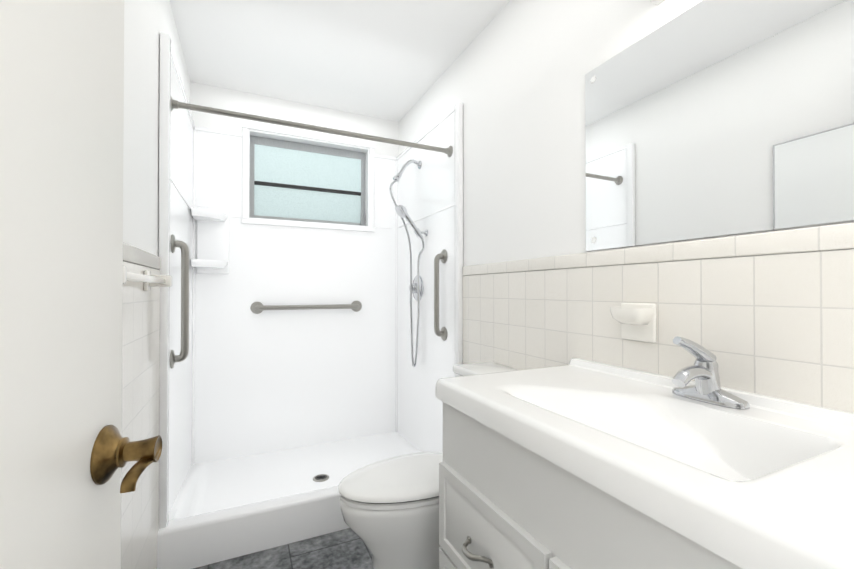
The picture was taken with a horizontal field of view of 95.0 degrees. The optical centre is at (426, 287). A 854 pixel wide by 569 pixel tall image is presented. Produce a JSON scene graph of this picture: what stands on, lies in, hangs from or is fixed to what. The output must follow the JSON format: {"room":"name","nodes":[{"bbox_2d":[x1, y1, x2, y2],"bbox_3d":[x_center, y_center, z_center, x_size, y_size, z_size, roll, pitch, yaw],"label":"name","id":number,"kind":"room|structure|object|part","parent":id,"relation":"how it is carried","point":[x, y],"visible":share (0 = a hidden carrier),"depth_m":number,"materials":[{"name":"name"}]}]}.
{"room":"bathroom","nodes":[
{"label":"bathroom","id":0,"kind":"room"},
{"bbox_2d":[123,0,189,269],"bbox_3d":[-0.879,-0.096,1.007,0.120,2.430,3.380,0,-1,-25],"label":"wall","id":1,"kind":"structure","parent":0,"point":[146,22],"depth_m":1.33,"materials":[{"name":"white paint"}]},
{"bbox_2d":[0,0,123,568],"bbox_3d":[-0.271,0.085,0.075,0.035,2.028,0.868,0,0,-17],"label":"door","id":2,"kind":"structure","parent":1,"relation":"in","point":[61,160],"depth_m":0.37,"materials":[{"name":"white paint"}]},
{"bbox_2d":[90,425,161,492],"bbox_3d":[-0.376,0.191,0.436,0.131,0.064,0.093,0,-1,-25],"label":"door handle","id":3,"kind":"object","parent":2,"relation":"attached to","point":[113,450],"depth_m":0.44,"materials":[{"name":"gold metal"}]},
{"bbox_2d":[121,242,160,568],"bbox_3d":[-0.608,0.493,0.577,0.012,1.245,2.137,0,-1,-25],"label":"wall tiles","id":4,"kind":"structure","parent":1,"relation":"attached to","point":[140,394],"depth_m":1.26,"materials":[{"name":"white tile"}]},
{"bbox_2d":[123,265,171,290],"bbox_3d":[-0.790,-0.026,1.070,0.074,0.070,0.640,0,-1,-25],"label":"towel bar","id":5,"kind":"object","parent":4,"relation":"attached to","point":[148,279],"visible":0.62,"depth_m":1.19,"materials":[{"name":"white ceramic"}]},
{"bbox_2d":[193,528,372,568],"bbox_3d":[-0.191,1.171,1.318,1.640,0.100,3.380,0,-1,-25],"label":"floor","id":6,"kind":"structure","parent":0,"point":[347,548],"depth_m":1.64,"materials":[{"name":"grey tile"}]},
{"bbox_2d":[157,32,462,568],"bbox_3d":[-0.660,0.031,2.331,1.396,2.196,1.135,0,-1,-25],"label":"shower stall","id":7,"kind":"object","parent":6,"relation":"on","point":[305,367],"visible":0.92,"depth_m":2.52,"materials":[{"name":"white plastic"}]},
{"bbox_2d":[191,206,229,274],"bbox_3d":[-1.326,-0.300,2.404,0.190,0.420,0.191,0,-1,-25],"label":"shelf","id":8,"kind":"object","parent":7,"relation":"attached to","point":[210,225],"depth_m":2.46,"materials":[{"name":"white plastic"}]},
{"bbox_2d":[338,362,518,568],"bbox_3d":[0.052,0.735,1.504,0.781,0.775,0.456,0,-1,-25],"label":"toilet","id":9,"kind":"object","parent":6,"relation":"on","point":[389,507],"visible":0.4,"depth_m":1.32,"materials":[{"name":"white ceramic"}]},
{"bbox_3d":[-0.049,0.702,1.457,0.558,0.052,0.334,0,-1,-25],"label":"seat","id":10,"kind":"part","parent":9,"relation":"part of","materials":[{"name":"white plastic"}]},
{"bbox_3d":[0.308,0.544,1.625,0.216,0.390,0.456,0,-1,-25],"label":"tank","id":11,"kind":"part","parent":9,"relation":"part of","materials":[{"name":"white ceramic"}]},
{"bbox_2d":[435,336,853,568],"bbox_3d":[0.462,0.616,0.844,0.601,1.002,0.960,0,-1,-25],"label":"bathroom vanity","id":12,"kind":"object","parent":6,"relation":"on","point":[577,463],"visible":1,"depth_m":0.77,"materials":[{"name":"white paint"}]},
{"bbox_2d":[671,336,749,409],"bbox_3d":[0.631,0.191,0.916,0.150,0.152,0.164,0,-1,-25],"label":"faucet","id":13,"kind":"object","parent":12,"relation":"on","point":[707,393],"depth_m":0.91,"materials":[{"name":"silver metal"}]},
{"bbox_2d":[190,82,398,156],"bbox_3d":[-0.881,-0.082,2.805,1.400,2.430,0.120,0,-1,-25],"label":"wall","id":14,"kind":"structure","parent":0,"point":[233,100],"depth_m":2.70,"materials":[{"name":"white paint"}]},
{"bbox_2d":[249,135,364,225],"bbox_3d":[-0.842,-0.749,2.832,0.806,0.571,0.065,0,-1,-25],"label":"window","id":15,"kind":"structure","parent":14,"relation":"in","point":[285,162],"depth_m":2.82,"materials":[{"name":"glass"}]},
{"bbox_2d":[170,0,509,121],"bbox_3d":[-0.191,-1.359,1.339,1.640,0.100,3.380,0,-1,-25],"label":"ceiling","id":16,"kind":"structure","parent":0,"point":[392,60],"depth_m":2.10,"materials":[{"name":"white paint"}]},
{"bbox_2d":[399,0,853,275],"bbox_3d":[0.497,-0.091,1.650,0.120,2.430,3.380,0,-1,-25],"label":"wall","id":17,"kind":"structure","parent":0,"point":[512,78],"depth_m":1.65,"materials":[{"name":"white paint"}]},
{"bbox_2d":[650,0,663,4],"bbox_3d":[0.766,-0.862,0.816,0.103,0.087,0.670,0,-1,-25],"label":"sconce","id":18,"kind":"object","parent":17,"relation":"attached to","point":[656,2],"visible":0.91,"depth_m":1.12,"materials":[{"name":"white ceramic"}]},
{"bbox_2d":[462,222,853,412],"bbox_3d":[0.649,0.497,1.164,0.012,1.245,2.137,0,-1,-25],"label":"wall tiles","id":19,"kind":"structure","parent":17,"relation":"attached to","point":[780,324],"depth_m":1.02,"materials":[{"name":"beige tile"}]},
{"bbox_2d":[610,303,656,342],"bbox_3d":[0.606,0.102,1.162,0.076,0.113,0.113,0,-1,-25],"label":"soap dish","id":20,"kind":"object","parent":19,"relation":"attached to","point":[638,321],"visible":1,"depth_m":1.14,"materials":[{"name":"white ceramic"}]},
{"bbox_2d":[585,0,853,250],"bbox_3d":[0.762,-0.442,0.932,0.009,0.620,0.970,0,-1,-25],"label":"mirror","id":21,"kind":"object","parent":17,"relation":"attached to","point":[707,118],"visible":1,"depth_m":0.97,"materials":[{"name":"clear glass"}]}
]}

